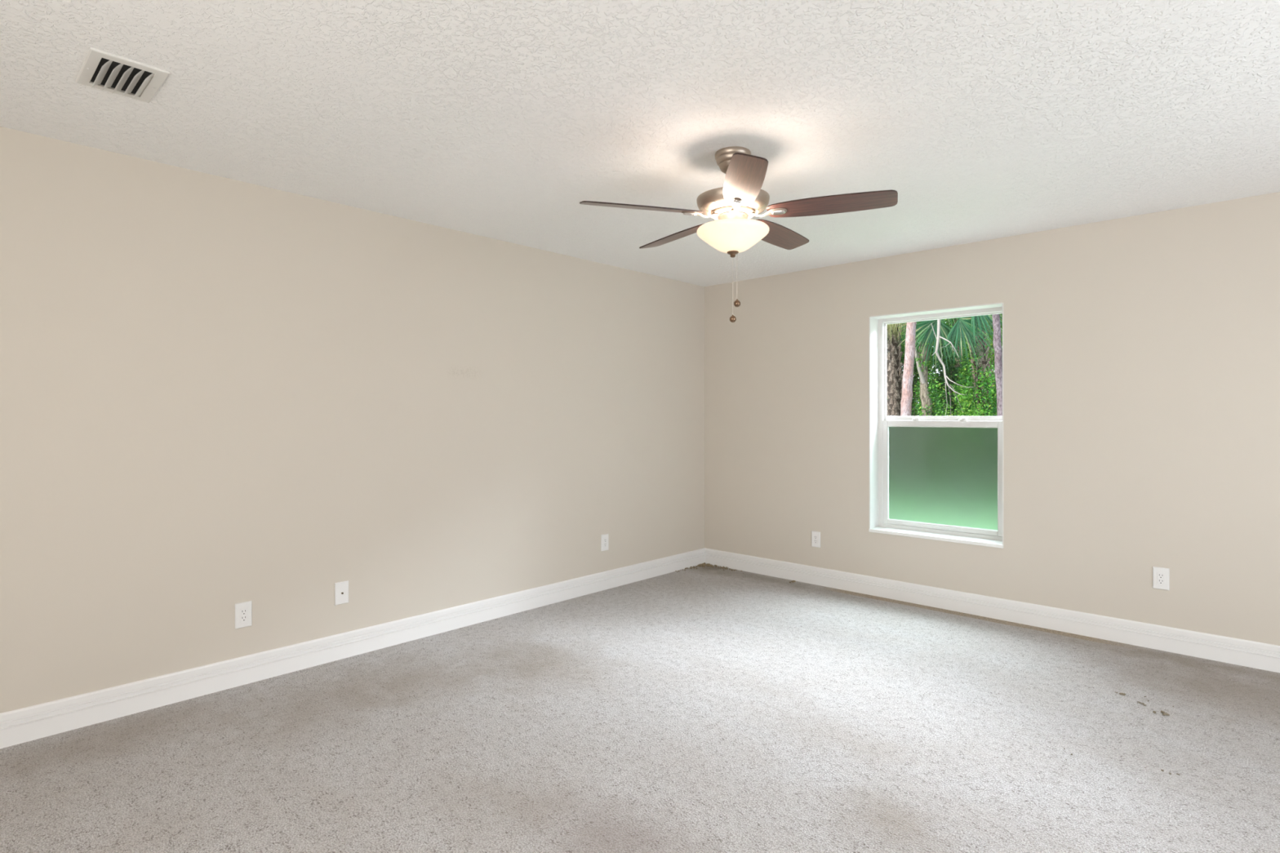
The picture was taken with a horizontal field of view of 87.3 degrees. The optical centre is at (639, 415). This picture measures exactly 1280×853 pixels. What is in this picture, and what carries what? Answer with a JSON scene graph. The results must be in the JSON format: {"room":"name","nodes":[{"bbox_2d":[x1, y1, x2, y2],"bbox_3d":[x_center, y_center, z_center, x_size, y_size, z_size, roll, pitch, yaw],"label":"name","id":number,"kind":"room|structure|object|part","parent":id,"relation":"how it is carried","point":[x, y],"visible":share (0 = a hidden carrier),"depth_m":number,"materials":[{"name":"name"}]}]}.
{"room":"empty bedroom","nodes":[
{"label":"empty bedroom","id":0,"kind":"room"},
{"bbox_2d":[0,126,704,713],"bbox_3d":[-1.712,0.085,3.634,0.200,2.440,6.858,0,0,43],"label":"wall","id":1,"kind":"structure","parent":0,"point":[217,393],"depth_m":3.41,"materials":[{"name":"beige paint"}]},
{"bbox_2d":[235,600,252,629],"bbox_3d":[-1.924,0.969,3.255,0.010,0.122,0.074,0,0,43],"label":"wall outlet","id":2,"kind":"object","parent":1,"relation":"attached to","point":[243,611],"visible":1,"depth_m":3.25,"materials":[{"name":"white plastic"}]},
{"bbox_2d":[240,607,247,622],"bbox_3d":[-1.921,0.969,3.253,0.003,0.067,0.033,0,0,43],"label":"receptacle","id":3,"kind":"object","parent":2,"relation":"attached to","point":[243,611],"depth_m":3.25,"materials":[{"name":"white plastic"}]},
{"bbox_2d":[334,580,348,605],"bbox_3d":[-1.598,0.954,3.598,0.015,0.120,0.074,0,0,43],"label":"cable plate","id":4,"kind":"object","parent":1,"relation":"attached to","point":[341,588],"visible":1,"depth_m":3.60,"materials":[{"name":"white plastic"}]},
{"bbox_2d":[0,547,704,748],"bbox_3d":[-1.633,1.238,3.560,0.016,0.134,6.458,0,0,43],"label":"baseboard","id":5,"kind":"structure","parent":1,"relation":"attached to","point":[23,725],"depth_m":3.39,"materials":[{"name":"white wood"}]},
{"bbox_2d":[600,533,608,551],"bbox_3d":[-0.262,0.953,5.027,0.010,0.122,0.074,0,0,43],"label":"wall outlet","id":6,"kind":"object","parent":1,"relation":"attached to","point":[604,538],"visible":1,"depth_m":5.02,"materials":[{"name":"white plastic"}]},
{"bbox_2d":[604,537,607,546],"bbox_3d":[-0.260,0.953,5.025,0.003,0.067,0.033,0,0,43],"label":"receptacle","id":7,"kind":"object","parent":6,"relation":"attached to","point":[605,539],"depth_m":5.03,"materials":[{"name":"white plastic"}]},
{"bbox_2d":[0,564,1279,852],"bbox_3d":[0.325,1.430,1.724,5.785,0.250,6.858,0,0,43],"label":"floor","id":8,"kind":"structure","parent":0,"point":[707,709],"depth_m":2.66,"materials":[{"name":"carpet"}]},
{"bbox_2d":[675,562,795,582],"bbox_3d":[0.763,1.299,5.434,0.930,0.018,0.430,0,0,43],"label":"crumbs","id":9,"kind":"object","parent":8,"relation":"on","point":[704,564],"visible":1,"depth_m":5.75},
{"bbox_2d":[1063,692,1180,775],"bbox_3d":[2.035,1.301,2.769,0.352,0.014,0.918,0,0,43],"label":"dirt flecks","id":10,"kind":"object","parent":8,"relation":"on","point":[1163,713],"visible":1,"depth_m":2.94,"materials":[{"name":"brown soil"}]},
{"bbox_2d":[0,0,1279,286],"bbox_3d":[0.325,-1.285,1.724,5.985,0.300,7.058,0,0,43],"label":"ceiling","id":11,"kind":"structure","parent":0,"point":[495,119],"depth_m":2.48,"materials":[{"name":"white paint"}]},
{"bbox_2d":[75,47,169,102],"bbox_3d":[-1.735,-1.123,2.246,0.304,0.024,0.205,0,0,43],"label":"ceiling vent","id":12,"kind":"object","parent":11,"relation":"in","point":[102,70],"visible":1,"depth_m":2.23,"materials":[{"name":"metal"}]},
{"bbox_2d":[579,146,897,322],"bbox_3d":[0.419,-0.769,2.943,1.287,0.731,1.257,0,0,43],"label":"ceiling fan","id":13,"kind":"object","parent":11,"relation":"hanging from","point":[741,197],"visible":1,"depth_m":2.80,"materials":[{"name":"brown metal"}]},
{"bbox_3d":[0.009,-0.867,2.797,0.517,0.037,0.138,0,0,-15],"label":"fan blade","id":14,"kind":"part","parent":13,"relation":"part of","materials":[{"name":"brown wood"}]},
{"bbox_3d":[0.177,-0.867,3.247,0.138,0.037,0.517,0,0,-33],"label":"fan blade","id":15,"kind":"part","parent":13,"relation":"part of","materials":[{"name":"brown wood"}]},
{"bbox_3d":[0.402,-0.758,2.906,0.311,0.102,0.311,0,0,43],"label":"lamp shade","id":16,"kind":"part","parent":13,"relation":"part of","materials":[{"name":"white glass"}]},
{"bbox_3d":[0.384,-0.867,2.498,0.138,0.037,0.517,0,0,3],"label":"fan blade","id":17,"kind":"part","parent":13,"relation":"part of","materials":[{"name":"brown wood"}]},
{"bbox_3d":[0.657,-0.867,3.226,0.138,0.037,0.517,0,0,39],"label":"fan blade","id":18,"kind":"part","parent":13,"relation":"part of","materials":[{"name":"brown wood"}]},
{"bbox_3d":[0.785,-0.867,2.763,0.517,0.037,0.138,0,0,21],"label":"fan blade","id":19,"kind":"part","parent":13,"relation":"part of","materials":[{"name":"brown wood"}]},
{"bbox_2d":[704,191,1279,645],"bbox_3d":[2.602,0.085,4.151,5.385,2.440,0.200,0,0,43],"label":"wall","id":20,"kind":"structure","parent":0,"point":[1141,353],"depth_m":4.02,"materials":[{"name":"beige paint"}]},
{"bbox_2d":[811,530,820,547],"bbox_3d":[1.357,0.957,5.175,0.074,0.122,0.010,0,0,43],"label":"wall outlet","id":21,"kind":"object","parent":20,"relation":"attached to","point":[815,535],"visible":1,"depth_m":5.17,"materials":[{"name":"white plastic"}]},
{"bbox_2d":[813,534,817,543],"bbox_3d":[1.355,0.957,5.173,0.033,0.067,0.003,0,0,43],"label":"receptacle","id":22,"kind":"object","parent":21,"relation":"attached to","point":[815,536],"depth_m":5.17,"materials":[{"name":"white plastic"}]},
{"bbox_2d":[868,302,1003,548],"bbox_3d":[2.063,0.064,4.657,0.890,1.569,0.224,0,0,43],"label":"window","id":23,"kind":"structure","parent":20,"relation":"in","point":[931,477],"depth_m":4.72,"materials":[{"name":"white paint"}]},
{"bbox_3d":[2.044,0.837,4.634,0.888,0.022,0.164,0,0,43],"label":"sill","id":24,"kind":"part","parent":23,"relation":"part of","materials":[{"name":"white stone"}]},
{"bbox_3d":[2.094,0.779,4.687,0.240,0.008,0.010,0,0,43],"label":"lift rail","id":25,"kind":"part","parent":23,"relation":"part of","materials":[{"name":"white plastic"}]},
{"bbox_3d":[2.105,0.418,4.701,0.816,0.763,0.030,0,0,43],"label":"sash","id":26,"kind":"part","parent":23,"relation":"part of","materials":[{"name":"white plastic"}]},
{"bbox_3d":[2.105,0.423,4.701,0.746,0.687,0.002,0,0,43],"label":"pane","id":27,"kind":"part","parent":23,"relation":"part of","materials":[{"name":"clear glass"}]},
{"bbox_3d":[2.125,-0.323,4.722,0.816,0.731,0.024,0,0,43],"label":"sash","id":28,"kind":"part","parent":23,"relation":"part of","materials":[{"name":"white plastic"}]},
{"bbox_2d":[704,547,1279,672],"bbox_3d":[2.528,1.238,4.072,5.385,0.134,0.016,0,0,43],"label":"baseboard","id":29,"kind":"structure","parent":20,"relation":"attached to","point":[1255,655],"depth_m":4.17,"materials":[{"name":"white wood"}]},
{"bbox_2d":[1152,566,1169,590],"bbox_3d":[2.898,0.908,3.731,0.074,0.122,0.010,0,0,43],"label":"wall outlet","id":30,"kind":"object","parent":20,"relation":"attached to","point":[1161,575],"visible":1,"depth_m":3.73,"materials":[{"name":"white plastic"}]},
{"bbox_2d":[1157,572,1164,585],"bbox_3d":[2.895,0.908,3.728,0.033,0.067,0.003,0,0,43],"label":"receptacle","id":31,"kind":"object","parent":30,"relation":"attached to","point":[1161,575],"depth_m":3.73,"materials":[{"name":"white plastic"}]},
{"label":"outside","id":32,"kind":"structure","parent":0,"visible":0},
{"bbox_3d":[11.891,1.505,24.369,52.000,0.100,42.000,0,0,43],"label":"lawn","id":33,"kind":"structure","parent":32,"visible":0},
{"bbox_2d":[886,343,904,416],"bbox_3d":[7.236,-0.793,19.705,1.261,4.600,1.000,0,0,15],"label":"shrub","id":34,"kind":"object","parent":33,"relation":"on","point":[903,344],"visible":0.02,"depth_m":19.45,"materials":[{"name":"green plant"}]},
{"bbox_2d":[886,322,906,416],"bbox_3d":[7.000,-1.567,19.071,2.801,6.179,1.903,0,0,14],"label":"palm","id":35,"kind":"object","parent":33,"relation":"on","point":[894,353],"visible":0.12,"depth_m":18.78,"materials":[{"name":"brown plant"}]},
{"bbox_2d":[900,321,915,416],"bbox_3d":[7.229,-3.276,16.933,2.606,9.584,3.003,0,0,-3],"label":"pine tree","id":36,"kind":"object","parent":33,"relation":"on","point":[908,373],"visible":0.03,"depth_m":16.89,"materials":[{"name":"pink plant"}]},
{"bbox_2d":[928,319,973,414],"bbox_3d":[7.231,-2.723,16.003,0.661,5.628,1.157,0,0,-23],"label":"dead branch","id":37,"kind":"object","parent":36,"relation":"hanging from","point":[938,320],"visible":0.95,"depth_m":15.96,"materials":[{"name":"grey wood"}]},
{"bbox_2d":[900,328,936,416],"bbox_3d":[8.005,-1.075,19.602,1.323,5.164,0.996,0,0,43],"label":"shrub","id":38,"kind":"object","parent":33,"relation":"on","point":[915,369],"visible":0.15,"depth_m":19.49,"materials":[{"name":"green plant"}]},
{"bbox_3d":[7.948,-0.183,19.593,0.308,3.380,0.479,0,0,9],"label":"stem","id":39,"kind":"part","parent":38,"relation":"part of","materials":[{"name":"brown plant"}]},
{"bbox_2d":[915,321,932,416],"bbox_3d":[7.477,-1.740,17.662,0.646,6.514,0.428,0,0,-32],"label":"tree trunk","id":40,"kind":"object","parent":33,"relation":"on","point":[923,374],"visible":0.26,"depth_m":17.62,"materials":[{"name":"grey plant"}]},
{"bbox_2d":[911,364,952,416],"bbox_3d":[7.754,0.079,17.796,1.102,2.858,0.991,0,0,43],"label":"shrub","id":41,"kind":"object","parent":33,"relation":"on","point":[931,385],"visible":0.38,"depth_m":17.66,"materials":[{"name":"green plant"}]},
{"bbox_2d":[887,318,995,414],"bbox_3d":[10.463,-3.602,26.729,29.877,10.742,7.334,0,0,-1],"label":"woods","id":42,"kind":"object","parent":33,"relation":"on","point":[952,318],"visible":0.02,"depth_m":25.66,"materials":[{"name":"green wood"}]},
{"bbox_2d":[897,313,1002,415],"bbox_3d":[8.116,-1.620,17.523,3.180,6.336,2.148,0,0,2],"label":"palm","id":43,"kind":"object","parent":33,"relation":"on","point":[975,326],"visible":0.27,"depth_m":17.12,"materials":[{"name":"green plant"}]},
{"bbox_2d":[928,319,973,416],"bbox_3d":[8.950,-0.684,19.513,1.475,4.383,1.053,0,0,43],"label":"shrub","id":44,"kind":"object","parent":33,"relation":"on","point":[951,368],"visible":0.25,"depth_m":19.43,"materials":[{"name":"green plant"}]},
{"bbox_3d":[9.017,-0.033,19.491,0.258,3.080,0.520,0,0,5],"label":"stem","id":45,"kind":"part","parent":44,"relation":"part of","materials":[{"name":"brown plant"}]},
{"bbox_2d":[901,315,1002,416],"bbox_3d":[8.463,-2.344,21.668,20.977,7.862,5.394,0,0,0],"label":"thicket","id":46,"kind":"object","parent":33,"relation":"on","point":[948,319],"visible":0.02,"depth_m":20.61,"materials":[{"name":"green plant"}]},
{"bbox_2d":[952,319,962,416],"bbox_3d":[9.845,-2.439,20.805,2.975,7.905,3.000,0,0,43],"label":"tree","id":47,"kind":"object","parent":33,"relation":"on","point":[958,364],"visible":0.02,"depth_m":20.66,"materials":[{"name":"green plant"}]},
{"bbox_2d":[937,384,993,416],"bbox_3d":[8.079,0.370,16.572,1.512,2.282,1.195,0,0,43],"label":"shrub","id":48,"kind":"object","parent":33,"relation":"on","point":[964,406],"visible":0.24,"depth_m":16.55,"materials":[{"name":"green plant"}]},
{"bbox_2d":[948,334,996,416],"bbox_3d":[8.804,-0.363,17.316,1.657,3.741,1.171,0,0,43],"label":"shrub","id":49,"kind":"object","parent":33,"relation":"on","point":[993,392],"visible":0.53,"depth_m":17.12,"materials":[{"name":"green plant"}]},
{"bbox_3d":[8.764,0.119,17.172,0.530,2.776,0.190,0,0,18],"label":"stem","id":50,"kind":"part","parent":49,"relation":"part of","materials":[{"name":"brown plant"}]},
{"bbox_2d":[950,313,1002,416],"bbox_3d":[9.770,-1.430,18.582,2.063,5.872,1.533,0,0,43],"label":"shrub","id":51,"kind":"object","parent":33,"relation":"on","point":[992,357],"visible":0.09,"depth_m":18.81,"materials":[{"name":"green plant"}]},
{"bbox_3d":[9.700,-0.661,18.549,0.531,4.335,0.770,0,0,-10],"label":"stem","id":52,"kind":"part","parent":51,"relation":"part of","materials":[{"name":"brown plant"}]},
{"bbox_2d":[967,395,996,416],"bbox_3d":[8.996,0.495,17.138,1.280,2.031,1.584,0,0,-24],"label":"shrub","id":53,"kind":"object","parent":33,"relation":"on","point":[978,396],"visible":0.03,"depth_m":17.04,"materials":[{"name":"green plant"}]},
{"bbox_2d":[984,319,992,369],"bbox_3d":[10.210,-2.301,20.306,2.692,7.677,2.447,0,0,-31],"label":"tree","id":54,"kind":"object","parent":33,"relation":"on","point":[988,319],"visible":0.02,"depth_m":20.17,"materials":[{"name":"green plant"}]},
{"bbox_2d":[991,313,1002,416],"bbox_3d":[7.734,-3.353,14.908,2.718,9.736,3.116,0,0,43],"label":"tree trunk","id":55,"kind":"object","parent":33,"relation":"on","point":[996,317],"visible":0.08,"depth_m":14.93,"materials":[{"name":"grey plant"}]}
]}

